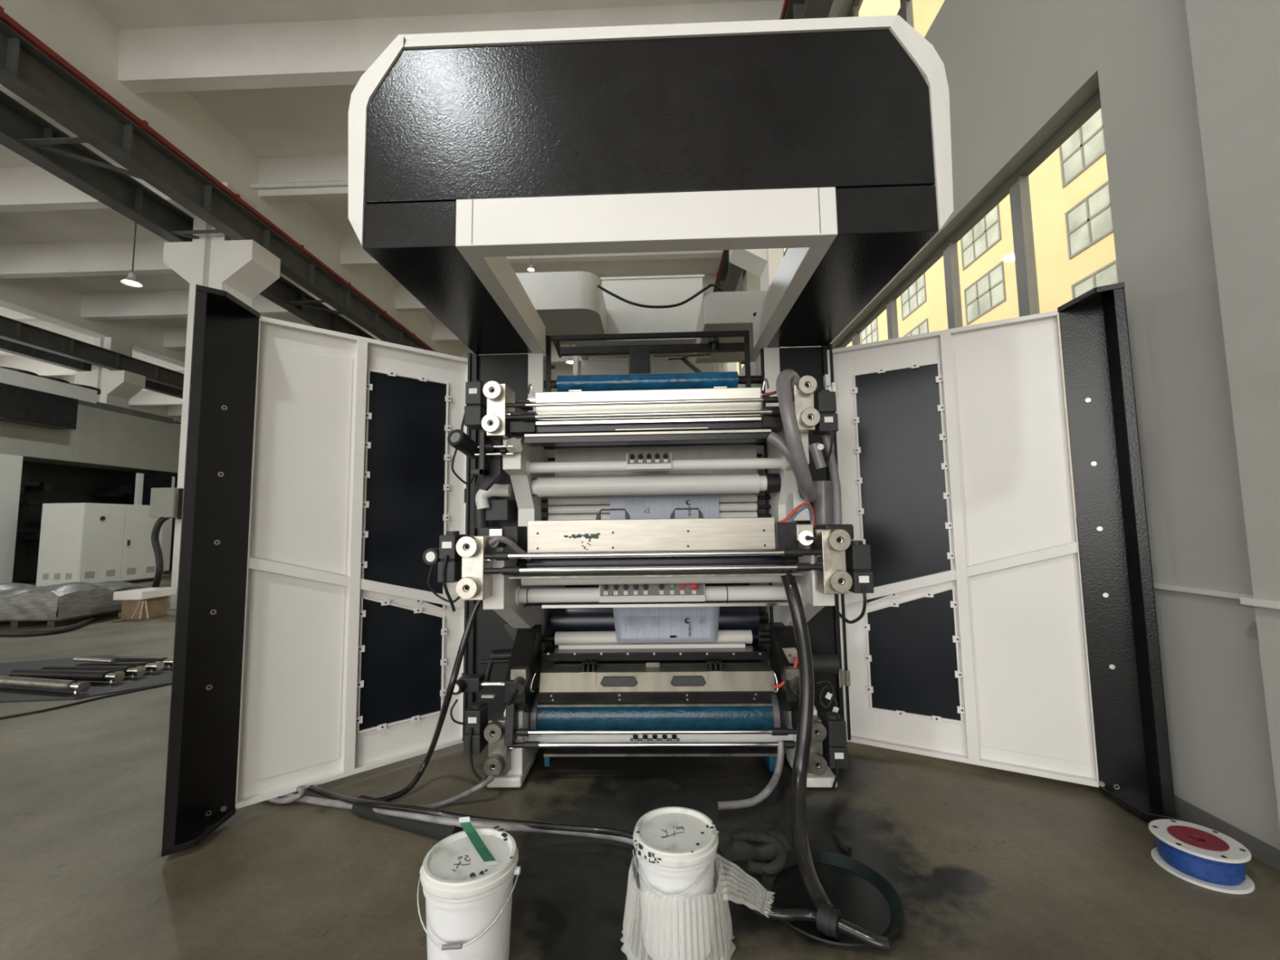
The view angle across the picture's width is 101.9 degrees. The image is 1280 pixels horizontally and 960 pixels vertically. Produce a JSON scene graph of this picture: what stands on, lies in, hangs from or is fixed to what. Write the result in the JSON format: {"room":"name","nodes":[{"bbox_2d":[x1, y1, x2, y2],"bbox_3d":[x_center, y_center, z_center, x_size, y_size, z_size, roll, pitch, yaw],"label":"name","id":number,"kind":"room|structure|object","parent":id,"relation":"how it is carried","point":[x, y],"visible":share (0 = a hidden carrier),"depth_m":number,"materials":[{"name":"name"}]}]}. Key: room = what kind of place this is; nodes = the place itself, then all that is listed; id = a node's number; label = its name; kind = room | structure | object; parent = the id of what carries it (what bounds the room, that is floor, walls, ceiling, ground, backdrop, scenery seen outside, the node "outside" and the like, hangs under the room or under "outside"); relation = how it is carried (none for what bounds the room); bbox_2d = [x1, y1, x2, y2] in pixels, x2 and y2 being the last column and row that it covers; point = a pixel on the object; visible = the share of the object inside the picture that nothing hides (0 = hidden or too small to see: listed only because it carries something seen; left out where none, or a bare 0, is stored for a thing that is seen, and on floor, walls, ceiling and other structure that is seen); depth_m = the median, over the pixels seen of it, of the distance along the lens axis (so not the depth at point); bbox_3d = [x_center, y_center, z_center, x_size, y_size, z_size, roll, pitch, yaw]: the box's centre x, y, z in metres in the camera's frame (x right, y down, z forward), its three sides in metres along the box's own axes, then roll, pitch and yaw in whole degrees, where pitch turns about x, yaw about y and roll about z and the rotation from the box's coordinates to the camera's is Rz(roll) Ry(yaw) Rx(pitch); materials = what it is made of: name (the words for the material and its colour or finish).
{"room":"print shop","nodes":[
{"label":"print shop","id":0,"kind":"room"},
{"bbox_2d":[44,375,181,425],"bbox_3d":[-31.619,-1.479,18.159,0.200,10.000,62.000,-1,-5,2],"label":"wall","id":1,"kind":"structure","parent":0,"point":[160,410],"depth_m":33.34,"materials":[{"name":"beige paint"}]},
{"bbox_2d":[0,0,783,355],"bbox_3d":[-14.145,-6.891,18.090,34.920,0.250,62.000,-1,-5,2],"label":"ceiling","id":2,"kind":"structure","parent":0,"point":[301,121],"depth_m":10.74,"materials":[{"name":"beige paint"}]},
{"bbox_2d":[0,277,185,367],"bbox_3d":[-20.090,-6.040,18.198,0.600,1.250,62.000,-1,-5,2],"label":"ceiling beam","id":3,"kind":"structure","parent":2,"relation":"attached to","point":[44,299],"depth_m":18.14,"materials":[{"name":"beige paint"}]},
{"bbox_2d":[120,222,142,287],"bbox_3d":[-12.545,-6.032,12.889,0.416,2.400,0.416,-1,-5,2],"label":"pendant lamp","id":4,"kind":"object","parent":2,"relation":"hanging from","point":[131,281],"visible":0.93,"depth_m":12.82,"materials":[{"name":"metal"}]},
{"bbox_2d":[128,391,182,405],"bbox_3d":[-13.891,-5.232,30.712,34.600,0.900,0.340,-1,-5,2],"label":"ceiling beam","id":5,"kind":"structure","parent":2,"relation":"attached to","point":[142,397],"depth_m":31.00,"materials":[{"name":"beige paint"}]},
{"bbox_2d":[0,155,348,212],"bbox_3d":[-14.454,-6.816,12.189,34.600,0.900,0.340,-1,-5,2],"label":"ceiling beam","id":6,"kind":"structure","parent":2,"relation":"attached to","point":[22,188],"depth_m":11.98,"materials":[{"name":"beige paint"}]},
{"bbox_2d":[167,404,182,416],"bbox_3d":[-13.797,-4.968,33.800,34.600,0.900,0.340,-1,-5,2],"label":"ceiling beam","id":7,"kind":"structure","parent":2,"relation":"attached to","point":[172,410],"depth_m":34.13,"materials":[{"name":"beige paint"}]},
{"bbox_2d":[0,0,461,357],"bbox_3d":[-8.847,-6.236,17.872,0.600,1.250,62.000,-1,-5,2],"label":"ceiling beam","id":8,"kind":"structure","parent":2,"relation":"attached to","point":[75,30],"depth_m":10.20,"materials":[{"name":"beige paint"}]},
{"bbox_2d":[0,318,462,353],"bbox_3d":[-14.173,-6.024,21.451,34.600,0.900,0.340,-1,-5,2],"label":"ceiling beam","id":9,"kind":"structure","parent":2,"relation":"attached to","point":[175,336],"depth_m":21.44,"materials":[{"name":"beige paint"}]},
{"bbox_2d":[249,180,348,190],"bbox_3d":[-2.760,-6.392,10.983,11.170,0.119,0.119,-1,-5,2],"label":"ceiling pipe","id":10,"kind":"object","parent":2,"relation":"attached to","point":[335,183],"visible":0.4,"depth_m":11.07,"materials":[{"name":"grey metal"}]},
{"bbox_2d":[59,362,581,391],"bbox_3d":[-13.985,-5.497,27.625,34.600,0.900,0.340,-1,-5,2],"label":"ceiling beam","id":11,"kind":"structure","parent":2,"relation":"attached to","point":[561,369],"depth_m":27.20,"materials":[{"name":"beige paint"}]},
{"bbox_2d":[0,344,694,375],"bbox_3d":[-14.079,-5.761,24.538,34.600,0.900,0.340,-1,-5,2],"label":"ceiling beam","id":12,"kind":"structure","parent":2,"relation":"attached to","point":[41,368],"depth_m":24.77,"materials":[{"name":"beige paint"}]},
{"bbox_2d":[0,274,716,321],"bbox_3d":[-14.267,-6.288,18.363,34.600,0.900,0.340,-1,-5,2],"label":"ceiling beam","id":13,"kind":"structure","parent":2,"relation":"attached to","point":[153,304],"depth_m":18.30,"materials":[{"name":"beige paint"}]},
{"bbox_2d":[0,232,723,279],"bbox_3d":[-14.361,-6.553,15.276,34.600,0.900,0.340,-1,-5,2],"label":"ceiling beam","id":14,"kind":"structure","parent":2,"relation":"attached to","point":[99,258],"depth_m":15.16,"materials":[{"name":"beige paint"}]},
{"bbox_2d":[0,0,784,98],"bbox_3d":[-14.549,-7.080,9.101,34.600,0.900,0.340,-1,-5,2],"label":"ceiling beam","id":15,"kind":"structure","parent":2,"relation":"attached to","point":[338,52],"depth_m":8.70,"materials":[{"name":"beige paint"}]},
{"bbox_2d":[565,344,573,364],"bbox_3d":[-2.618,-5.604,19.601,0.416,2.400,0.416,-1,-5,2],"label":"pendant lamp","id":16,"kind":"object","parent":2,"relation":"hanging from","point":[570,361],"visible":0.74,"depth_m":19.46,"materials":[{"name":"grey paint"}]},
{"bbox_2d":[0,568,1279,959],"bbox_3d":[-13.992,3.295,17.214,34.920,0.200,62.000,-1,-5,2],"label":"floor","id":17,"kind":"structure","parent":0,"point":[982,863],"depth_m":2.35,"materials":[{"name":"concrete"}]},
{"bbox_2d":[0,615,98,636],"bbox_3d":[-9.775,2.413,9.324,1.025,0.079,3.836,1,-5,-20],"label":"cable","id":18,"kind":"object","parent":17,"relation":"on","point":[53,631],"visible":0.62,"depth_m":7.69,"materials":[{"name":"black rubber"}]},
{"bbox_2d":[0,582,121,627],"bbox_3d":[-10.031,2.077,8.841,1.517,0.676,1.144,-1,-5,2],"label":"pallet","id":19,"kind":"object","parent":17,"relation":"on","point":[25,605],"visible":0.98,"depth_m":8.44,"materials":[{"name":"grey plastic"}]},
{"bbox_2d":[0,682,171,719],"bbox_3d":[-4.899,1.969,4.654,0.078,0.020,1.218,-4,-6,34],"label":"cable","id":20,"kind":"object","parent":17,"relation":"on","point":[169,683],"visible":0.91,"depth_m":4.59,"materials":[{"name":"black rubber"}]},
{"bbox_2d":[0,654,173,702],"bbox_3d":[-6.020,2.077,5.666,2.847,0.012,1.499,-5,-6,38],"label":"rollers","id":21,"kind":"object","parent":17,"relation":"on","point":[164,676],"visible":0.47,"depth_m":5.09,"materials":[{"name":"metal"}]},
{"bbox_2d":[0,675,90,693],"bbox_3d":[-5.856,1.952,4.974,1.415,0.112,0.099,-2,-5,12],"label":"shaft","id":22,"kind":"object","parent":21,"relation":"on","point":[5,681],"visible":1,"depth_m":4.88,"materials":[{"name":"metal"}]},
{"bbox_2d":[8,669,124,683],"bbox_3d":[-5.772,1.972,5.223,1.231,0.112,0.099,-1,-5,7],"label":"shaft","id":23,"kind":"object","parent":21,"relation":"on","point":[74,675],"visible":0.95,"depth_m":5.18,"materials":[{"name":"metal"}]},
{"bbox_2d":[40,666,146,677],"bbox_3d":[-5.660,1.983,5.369,1.058,0.112,0.099,-1,-5,3],"label":"shaft","id":24,"kind":"object","parent":21,"relation":"on","point":[128,670],"visible":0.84,"depth_m":5.34,"materials":[{"name":"metal"}]},
{"bbox_2d":[72,657,115,662],"bbox_3d":[-5.814,1.917,5.523,0.543,0.039,0.039,-2,-5,13],"label":"rod","id":25,"kind":"object","parent":21,"relation":"on","point":[75,659],"visible":1,"depth_m":5.50,"materials":[{"name":"metal"}]},
{"bbox_2d":[75,661,164,672],"bbox_3d":[-5.525,1.993,5.510,0.838,0.112,0.099,-1,-5,-2],"label":"shaft","id":26,"kind":"object","parent":21,"relation":"on","point":[157,665],"visible":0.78,"depth_m":5.49,"materials":[{"name":"metal"}]},
{"bbox_2d":[111,657,173,667],"bbox_3d":[-5.451,2.009,5.710,0.746,0.112,0.099,-1,-5,3],"label":"shaft","id":27,"kind":"object","parent":21,"relation":"on","point":[169,662],"visible":0.62,"depth_m":5.68,"materials":[{"name":"metal"}]},
{"bbox_2d":[0,366,181,583],"bbox_3d":[-18.273,0.250,18.437,3.600,6.006,12.342,-1,-5,2],"label":"wall","id":28,"kind":"structure","parent":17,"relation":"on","point":[59,444],"depth_m":15.83,"materials":[{"name":"grey paint"}]},
{"bbox_2d":[0,382,78,429],"bbox_3d":[-17.544,-2.047,13.885,1.800,0.904,2.927,-1,-5,2],"label":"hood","id":29,"kind":"object","parent":28,"relation":"attached to","point":[21,406],"depth_m":14.34,"materials":[{"name":"metal"}]},
{"bbox_2d":[78,400,173,424],"bbox_3d":[-17.421,-2.357,17.446,0.450,0.350,3.350,-1,-5,2],"label":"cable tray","id":30,"kind":"object","parent":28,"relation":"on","point":[91,404],"depth_m":17.29,"materials":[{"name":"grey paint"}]},
{"bbox_2d":[35,502,163,586],"bbox_3d":[-15.441,1.868,14.992,1.200,2.307,2.282,-1,-5,2],"label":"tall cabinet","id":31,"kind":"object","parent":17,"relation":"on","point":[93,543],"visible":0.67,"depth_m":14.19,"materials":[{"name":"metal"}]},
{"bbox_2d":[42,573,48,579],"bbox_3d":[-15.806,2.567,13.800,0.164,0.160,0.005,-1,-5,2],"label":"vent grille","id":32,"kind":"object","parent":31,"relation":"attached to","point":[45,575],"depth_m":13.80,"materials":[{"name":"metal"}]},
{"bbox_2d":[53,573,60,579],"bbox_3d":[-15.490,2.562,13.791,0.164,0.160,0.005,-1,-5,2],"label":"vent grille","id":33,"kind":"object","parent":31,"relation":"attached to","point":[56,575],"depth_m":13.79,"materials":[{"name":"metal"}]},
{"bbox_2d":[65,573,71,579],"bbox_3d":[-15.174,2.556,13.782,0.164,0.160,0.005,-1,-5,2],"label":"vent grille","id":34,"kind":"object","parent":31,"relation":"attached to","point":[68,575],"depth_m":13.78,"materials":[{"name":"metal"}]},
{"bbox_2d":[84,571,94,578],"bbox_3d":[-14.883,2.564,14.035,0.006,0.180,0.239,-1,-5,2],"label":"vent grille","id":35,"kind":"object","parent":31,"relation":"attached to","point":[88,575],"depth_m":14.04,"materials":[{"name":"metal"}]},
{"bbox_2d":[106,568,115,576],"bbox_3d":[-14.867,2.610,14.576,0.006,0.180,0.239,-1,-5,2],"label":"vent grille","id":36,"kind":"object","parent":31,"relation":"attached to","point":[109,572],"depth_m":14.57,"materials":[{"name":"metal"}]},
{"bbox_2d":[126,567,136,574],"bbox_3d":[-14.849,2.659,15.151,0.006,0.180,0.254,-1,-5,2],"label":"vent grille","id":37,"kind":"object","parent":31,"relation":"attached to","point":[130,571],"depth_m":15.15,"materials":[{"name":"metal"}]},
{"bbox_2d":[146,565,155,573],"bbox_3d":[-14.832,2.708,15.725,0.006,0.180,0.254,-1,-5,2],"label":"vent grille","id":38,"kind":"object","parent":31,"relation":"attached to","point":[149,569],"depth_m":15.72,"materials":[{"name":"metal"}]},
{"bbox_2d":[53,581,151,609],"bbox_3d":[-10.549,2.266,10.246,1.274,0.556,1.144,-1,-5,2],"label":"pallet","id":39,"kind":"object","parent":17,"relation":"on","point":[117,586],"visible":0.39,"depth_m":10.07,"materials":[{"name":"grey plastic"}]},
{"bbox_2d":[74,337,146,408],"bbox_3d":[-19.965,-0.921,19.376,1.880,8.750,0.800,-1,-5,2],"label":"column","id":40,"kind":"structure","parent":17,"relation":"on","point":[117,388],"depth_m":19.31,"materials":[{"name":"white paint"}]},
{"bbox_2d":[0,338,182,399],"bbox_3d":[-20.765,-4.519,17.084,0.380,0.600,48.000,-1,-5,2],"label":"girder","id":41,"kind":"object","parent":40,"relation":"on","point":[6,346],"visible":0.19,"depth_m":18.48,"materials":[{"name":"metal"}]},
{"bbox_2d":[0,315,184,390],"bbox_3d":[-19.426,-4.543,17.046,0.380,0.600,48.000,-1,-5,2],"label":"girder","id":42,"kind":"object","parent":40,"relation":"on","point":[11,330],"visible":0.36,"depth_m":18.01,"materials":[{"name":"metal"}]},
{"bbox_2d":[113,586,176,619],"bbox_3d":[-8.739,2.187,9.214,0.600,0.481,0.660,-1,-5,2],"label":"carton","id":43,"kind":"object","parent":17,"relation":"on","point":[146,602],"visible":1,"depth_m":9.00,"materials":[{"name":"brown cardboard"}]},
{"bbox_2d":[162,182,280,608],"bbox_3d":[-8.873,-1.819,10.868,1.880,8.750,0.800,-1,-5,2],"label":"column","id":44,"kind":"structure","parent":17,"relation":"on","point":[242,268],"depth_m":10.71,"materials":[{"name":"white paint"}]},
{"bbox_2d":[149,487,183,519],"bbox_3d":[-9.012,0.468,10.125,0.636,0.603,0.500,-1,-5,2],"label":"control box","id":45,"kind":"object","parent":44,"relation":"attached to","point":[166,502],"visible":0.64,"depth_m":9.89,"materials":[{"name":"grey paint"}]},
{"bbox_2d":[151,516,170,587],"bbox_3d":[-9.173,1.364,9.874,0.427,1.482,0.250,-3,-5,22],"label":"hose","id":46,"kind":"object","parent":45,"relation":"hanging from","point":[157,527],"visible":0.97,"depth_m":9.78,"materials":[{"name":"black rubber"}]},
{"bbox_2d":[0,90,376,339],"bbox_3d":[-9.423,-4.717,16.756,0.380,0.600,48.000,-1,-5,2],"label":"girder","id":47,"kind":"object","parent":44,"relation":"on","point":[119,192],"visible":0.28,"depth_m":9.52,"materials":[{"name":"metal"}]},
{"bbox_2d":[0,5,438,352],"bbox_3d":[-8.555,-4.797,16.736,1.440,0.730,48.000,-1,-5,2],"label":"girder","id":48,"kind":"object","parent":44,"relation":"on","point":[47,82],"visible":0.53,"depth_m":8.79,"materials":[{"name":"metal"}]},
{"bbox_2d":[266,785,305,804],"bbox_3d":[-2.076,1.749,2.957,0.540,0.075,0.136,-4,-6,35],"label":"hose","id":49,"kind":"object","parent":17,"relation":"on","point":[300,788],"visible":0.56,"depth_m":2.83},
{"bbox_2d":[351,795,463,839],"bbox_3d":[-1.171,1.697,2.605,0.670,0.091,0.094,-3,-5,23],"label":"hose","id":50,"kind":"object","parent":17,"relation":"on","point":[437,831],"visible":0.52,"depth_m":2.55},
{"bbox_2d":[414,775,494,808],"bbox_3d":[-1.020,1.693,2.786,0.457,0.131,0.081,0,-5,-12],"label":"hose","id":51,"kind":"object","parent":17,"relation":"on","point":[442,803],"visible":0.8,"depth_m":2.79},
{"bbox_2d":[279,792,634,845],"bbox_3d":[-1.093,1.679,2.606,2.376,0.109,0.203,-2,-5,13],"label":"hose","id":52,"kind":"object","parent":17,"relation":"on","point":[446,820],"visible":0.62,"depth_m":2.48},
{"bbox_2d":[417,816,520,959],"bbox_3d":[-0.571,1.443,1.742,0.336,0.440,0.323,-1,-5,2],"label":"bucket","id":53,"kind":"object","parent":17,"relation":"on","point":[466,877],"visible":1,"depth_m":1.66,"materials":[{"name":"white plastic"}]},
{"bbox_2d":[305,784,633,839],"bbox_3d":[-0.991,1.665,2.616,2.154,0.132,0.253,-2,-5,17],"label":"hose","id":54,"kind":"object","parent":17,"relation":"on","point":[351,800],"visible":0.8,"depth_m":2.50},
{"bbox_2d":[160,15,1177,857],"bbox_3d":[0.201,-0.097,4.410,4.920,3.943,4.420,-1,-5,2],"label":"press","id":55,"kind":"object","parent":17,"relation":"on","point":[350,502],"visible":0.97,"depth_m":2.97,"materials":[{"name":"white paint"}]},
{"bbox_2d":[160,284,260,857],"bbox_3d":[-2.162,0.383,2.647,0.281,2.695,0.235,3,-7,-41],"label":"panel","id":56,"kind":"object","parent":55,"relation":"on","point":[202,764],"depth_m":2.70,"materials":[{"name":"metal"}]},
{"bbox_2d":[375,600,483,801],"bbox_3d":[-1.150,1.186,2.846,0.786,1.153,0.349,-3,-5,26],"label":"hose","id":57,"kind":"object","parent":55,"relation":"attached to","point":[455,673],"visible":0.77,"depth_m":2.70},
{"bbox_2d":[348,15,953,354],"bbox_3d":[0.040,-1.515,3.055,2.730,1.049,1.470,-1,-5,2],"label":"hood","id":58,"kind":"object","parent":55,"relation":"attached to","point":[827,141],"depth_m":2.34,"materials":[{"name":"black metal"}]},
{"bbox_2d":[555,445,757,641],"bbox_3d":[0.113,0.384,3.494,1.401,1.352,0.133,-1,-5,2],"label":"paper","id":59,"kind":"object","parent":55,"relation":"on","point":[668,624],"visible":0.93,"depth_m":3.56,"materials":[{"name":"paper"}]},
{"bbox_2d":[609,493,719,519],"bbox_3d":[0.168,0.226,3.564,0.748,0.436,0.003,-1,-5,2],"label":"print","id":60,"kind":"object","parent":59,"relation":"attached to","point":[638,507],"depth_m":3.57},
{"bbox_2d":[613,606,719,641],"bbox_3d":[0.173,0.925,3.400,0.699,0.256,0.022,-1,-5,2],"label":"print","id":61,"kind":"object","parent":59,"relation":"attached to","point":[668,624],"depth_m":3.40},
{"bbox_2d":[543,746,777,756],"bbox_3d":[0.123,1.578,3.285,1.400,0.185,0.340,-1,-5,2],"label":"tray","id":62,"kind":"object","parent":55,"relation":"on","point":[634,751],"depth_m":3.13,"materials":[{"name":"metal"}]},
{"bbox_2d":[597,284,724,308],"bbox_3d":[0.177,-1.513,4.267,1.057,0.214,0.088,-1,-5,-3],"label":"cable","id":63,"kind":"object","parent":55,"relation":"hanging from","point":[707,287],"visible":0.98,"depth_m":4.25,"materials":[{"name":"black rubber"}]},
{"bbox_2d":[717,740,784,809],"bbox_3d":[0.627,1.587,2.768,0.449,0.274,0.141,1,-5,-25],"label":"hose","id":64,"kind":"object","parent":55,"relation":"attached to","point":[744,803],"visible":1,"depth_m":2.73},
{"bbox_2d":[762,391,777,396],"bbox_3d":[0.784,-0.519,3.054,0.126,0.044,0.020,-3,-5,21],"label":"air hose","id":65,"kind":"object","parent":55,"relation":"attached to","point":[774,392],"visible":0.62,"depth_m":3.06,"materials":[{"name":"red paint"}]},
{"bbox_2d":[773,657,798,688],"bbox_3d":[0.840,1.102,2.960,0.160,0.179,0.061,-2,-5,9],"label":"air hose","id":66,"kind":"object","parent":55,"relation":"attached to","point":[796,662],"visible":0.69,"depth_m":2.95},
{"bbox_2d":[766,431,804,499],"bbox_3d":[0.890,-0.085,3.000,0.316,0.386,0.151,2,-6,-31],"label":"hose","id":67,"kind":"object","parent":55,"relation":"attached to","point":[774,438],"visible":0.59,"depth_m":2.94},
{"bbox_2d":[777,502,814,526],"bbox_3d":[0.875,0.193,2.886,0.297,0.138,0.053,2,-6,-29],"label":"air hose","id":68,"kind":"object","parent":55,"relation":"attached to","point":[801,505],"visible":0.82,"depth_m":2.86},
{"bbox_2d":[776,368,816,502],"bbox_3d":[0.918,-0.256,2.986,0.140,0.762,0.413,-5,-6,39],"label":"hose","id":69,"kind":"object","parent":55,"relation":"attached to","point":[787,379],"visible":0.97,"depth_m":2.86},
{"bbox_2d":[786,505,813,524],"bbox_3d":[0.872,0.207,2.884,0.289,0.131,0.053,2,-6,-30],"label":"air hose","id":70,"kind":"object","parent":55,"relation":"attached to","point":[808,507],"visible":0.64,"depth_m":2.89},
{"bbox_2d":[780,569,832,911],"bbox_3d":[0.721,1.046,2.286,0.145,1.234,0.720,-2,-5,12],"label":"hose","id":71,"kind":"object","parent":55,"relation":"hanging from","point":[817,895],"visible":0.95,"depth_m":2.40,"materials":[{"name":"rubber"}]},
{"bbox_2d":[822,435,842,524],"bbox_3d":[1.149,0.013,3.093,0.121,0.573,0.062,3,-6,-35],"label":"hose","id":72,"kind":"object","parent":55,"relation":"attached to","point":[836,489],"visible":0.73,"depth_m":3.08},
{"bbox_2d":[1057,282,1177,820],"bbox_3d":[2.533,0.322,2.754,0.177,2.695,0.319,-1,-5,2],"label":"panel","id":73,"kind":"object","parent":55,"relation":"on","point":[1131,739],"depth_m":2.80,"materials":[{"name":"metal"}]},
{"bbox_2d":[632,804,719,959],"bbox_3d":[0.134,1.473,1.896,0.317,0.386,0.325,-1,-5,2],"label":"bucket","id":74,"kind":"object","parent":17,"relation":"on","point":[676,847],"visible":0.98,"depth_m":1.79,"materials":[{"name":"white plastic"}]},
{"bbox_2d":[620,853,775,959],"bbox_3d":[0.216,1.527,1.877,0.573,0.270,0.379,-1,-5,2],"label":"wrap","id":75,"kind":"object","parent":17,"relation":"on","point":[727,930],"visible":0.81,"depth_m":1.85,"materials":[{"name":"white"}]},
{"bbox_2d":[717,827,794,875],"bbox_3d":[0.534,1.656,2.348,0.387,0.084,0.316,-1,-5,2],"label":"rag","id":76,"kind":"object","parent":17,"relation":"on","point":[741,844],"visible":0.97,"depth_m":2.32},
{"bbox_2d":[741,897,817,922],"bbox_3d":[0.532,1.625,1.947,0.306,0.055,0.072,-3,-5,21],"label":"hose","id":77,"kind":"object","parent":17,"relation":"on","point":[780,914],"visible":0.8,"depth_m":1.93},
{"bbox_2d":[760,849,903,946],"bbox_3d":[0.753,1.654,2.065,0.532,0.036,0.532,-1,-5,2],"label":"drip tray","id":78,"kind":"object","parent":17,"relation":"on","point":[865,900],"visible":0.74,"depth_m":2.08,"materials":[{"name":"plastic"}]},
{"bbox_2d":[816,902,842,939],"bbox_3d":[0.688,1.597,1.881,0.068,0.094,0.094,-5,-6,38],"label":"coupling","id":79,"kind":"object","parent":78,"relation":"on","point":[828,916],"visible":0.98,"depth_m":1.86,"materials":[{"name":"black rubber"}]},
{"bbox_2d":[837,917,889,951],"bbox_3d":[0.777,1.598,1.824,0.181,0.054,0.050,-4,-6,30],"label":"hose","id":80,"kind":"object","parent":78,"relation":"on","point":[877,942],"visible":0.94,"depth_m":1.81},
{"bbox_2d":[831,832,852,854],"bbox_3d":[0.930,1.688,2.418,0.039,0.032,0.147,0,-5,-14],"label":"scrap","id":81,"kind":"object","parent":17,"relation":"on","point":[846,849],"visible":1,"depth_m":2.37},
{"bbox_2d":[1148,818,1254,893],"bbox_3d":[2.387,1.595,2.216,0.300,0.131,0.300,-1,-5,2],"label":"spool","id":82,"kind":"object","parent":17,"relation":"on","point":[1198,855],"visible":1,"depth_m":2.16,"materials":[{"name":"white plastic"}]},
{"bbox_2d":[734,0,1279,849],"bbox_3d":[3.212,-2.087,17.151,0.260,10.000,62.000,-1,-5,2],"label":"wall","id":83,"kind":"structure","parent":0,"point":[1017,71],"depth_m":2.65,"materials":[{"name":"grey paint"}]},
{"bbox_2d":[723,362,737,371],"bbox_3d":[2.881,-4.229,16.691,0.300,5.800,0.800,-1,-5,2],"label":"wall column","id":84,"kind":"structure","parent":83,"relation":"attached to","point":[728,366],"depth_m":16.23,"materials":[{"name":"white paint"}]},
{"bbox_2d":[742,269,760,369],"bbox_3d":[2.730,-4.678,12.617,0.350,5.600,0.500,-1,-5,2],"label":"wall","id":85,"kind":"structure","parent":83,"relation":"attached to","point":[751,282],"depth_m":12.37,"materials":[{"name":"grey paint"}]},
{"bbox_2d":[760,248,786,347],"bbox_3d":[2.699,-4.740,10.716,0.300,5.800,0.800,-1,-5,2],"label":"wall column","id":86,"kind":"structure","parent":83,"relation":"attached to","point":[775,256],"depth_m":10.29,"materials":[{"name":"white paint"}]},
{"bbox_2d":[728,248,767,277],"bbox_3d":[2.376,-4.635,10.717,0.950,0.950,0.700,-1,-5,2],"label":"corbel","id":87,"kind":"structure","parent":86,"relation":"attached to","point":[754,261],"depth_m":10.65,"materials":[{"name":"white paint"}]},
{"bbox_2d":[712,0,833,292],"bbox_3d":[2.359,-4.988,16.421,0.440,0.730,48.000,-1,-5,2],"label":"girder","id":88,"kind":"object","parent":87,"relation":"on","point":[728,274],"visible":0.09,"depth_m":6.70,"materials":[{"name":"metal"}]},
{"bbox_2d":[835,331,853,348],"bbox_3d":[2.995,-0.671,7.598,0.070,2.650,1.200,-1,-5,2],"label":"window","id":89,"kind":"structure","parent":83,"relation":"in","point":[849,339],"depth_m":7.37,"materials":[{"name":"glass"}]},
{"bbox_2d":[853,297,890,345],"bbox_3d":[2.960,-0.768,6.467,0.070,2.650,1.070,-1,-5,2],"label":"window","id":90,"kind":"structure","parent":83,"relation":"in","point":[884,305],"depth_m":6.55,"materials":[{"name":"grey metal"}]},
{"bbox_2d":[851,0,903,19],"bbox_3d":[2.875,-5.254,6.236,0.070,2.350,1.300,-1,-5,2],"label":"window","id":91,"kind":"structure","parent":83,"relation":"in","point":[855,11],"depth_m":6.90,"materials":[{"name":"grey metal"}]},
{"bbox_2d":[902,0,914,28],"bbox_3d":[2.837,-5.360,4.991,0.070,2.350,1.200,-1,-5,2],"label":"window","id":92,"kind":"structure","parent":83,"relation":"in","point":[907,4],"depth_m":5.51,"materials":[{"name":"white metal"}]},
{"bbox_2d":[888,240,951,338],"bbox_3d":[2.926,-0.865,5.332,0.070,2.650,1.210,-1,-5,2],"label":"window","id":93,"kind":"structure","parent":83,"relation":"in","point":[940,251],"depth_m":5.41,"materials":[{"name":"grey metal"}]},
{"bbox_2d":[945,174,1024,328],"bbox_3d":[2.893,-0.956,4.271,0.070,2.650,0.920,-1,-5,2],"label":"window","id":94,"kind":"structure","parent":83,"relation":"in","point":[1007,188],"depth_m":4.45,"materials":[{"name":"grey metal"}]},
{"bbox_2d":[1013,89,1101,521],"bbox_3d":[2.866,-1.034,3.360,0.070,2.650,0.910,-1,-5,2],"label":"window","id":95,"kind":"structure","parent":83,"relation":"in","point":[1021,184],"depth_m":3.80,"materials":[{"name":"grey metal"}]},
{"bbox_2d":[1080,573,1253,599],"bbox_3d":[2.695,0.554,2.735,0.030,0.025,1.094,-1,-5,2],"label":"trim","id":96,"kind":"structure","parent":83,"relation":"attached to","point":[1157,585],"depth_m":2.47,"materials":[{"name":"grey metal"}]},
{"bbox_2d":[1096,754,1279,871],"bbox_3d":[3.270,3.193,20.689,0.012,0.085,38.050,-1,-5,2],"label":"baseboard","id":97,"kind":"structure","parent":83,"relation":"attached to","point":[1263,851],"depth_m":2.38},
{"bbox_2d":[1185,0,1279,825],"bbox_3d":[2.536,-3.476,0.875,0.100,10.000,3.306,-1,-5,2],"label":"wall","id":98,"kind":"structure","parent":0,"point":[1235,44],"depth_m":2.18,"materials":[{"name":"grey paint"}]},
{"bbox_2d":[1240,596,1279,608],"bbox_3d":[2.526,0.371,0.557,0.035,0.030,3.326,-1,-5,2],"label":"trim","id":99,"kind":"structure","parent":98,"relation":"attached to","point":[1257,602],"depth_m":2.14,"materials":[{"name":"grey metal"}]},
{"label":"outside","id":100,"kind":"structure","parent":0,"visible":0},
{"bbox_3d":[33.682,7.461,71.637,57.080,0.200,174.000,-1,-5,2],"label":"ground","id":101,"kind":"structure","parent":100,"visible":0},
{"bbox_2d":[737,0,1118,517],"bbox_3d":[25.627,-17.213,66.963,10.050,56.000,148.000,-1,-5,2],"label":"building","id":102,"kind":"structure","parent":101,"relation":"on","point":[1074,247],"depth_m":25.35,"materials":[{"name":"paint"}]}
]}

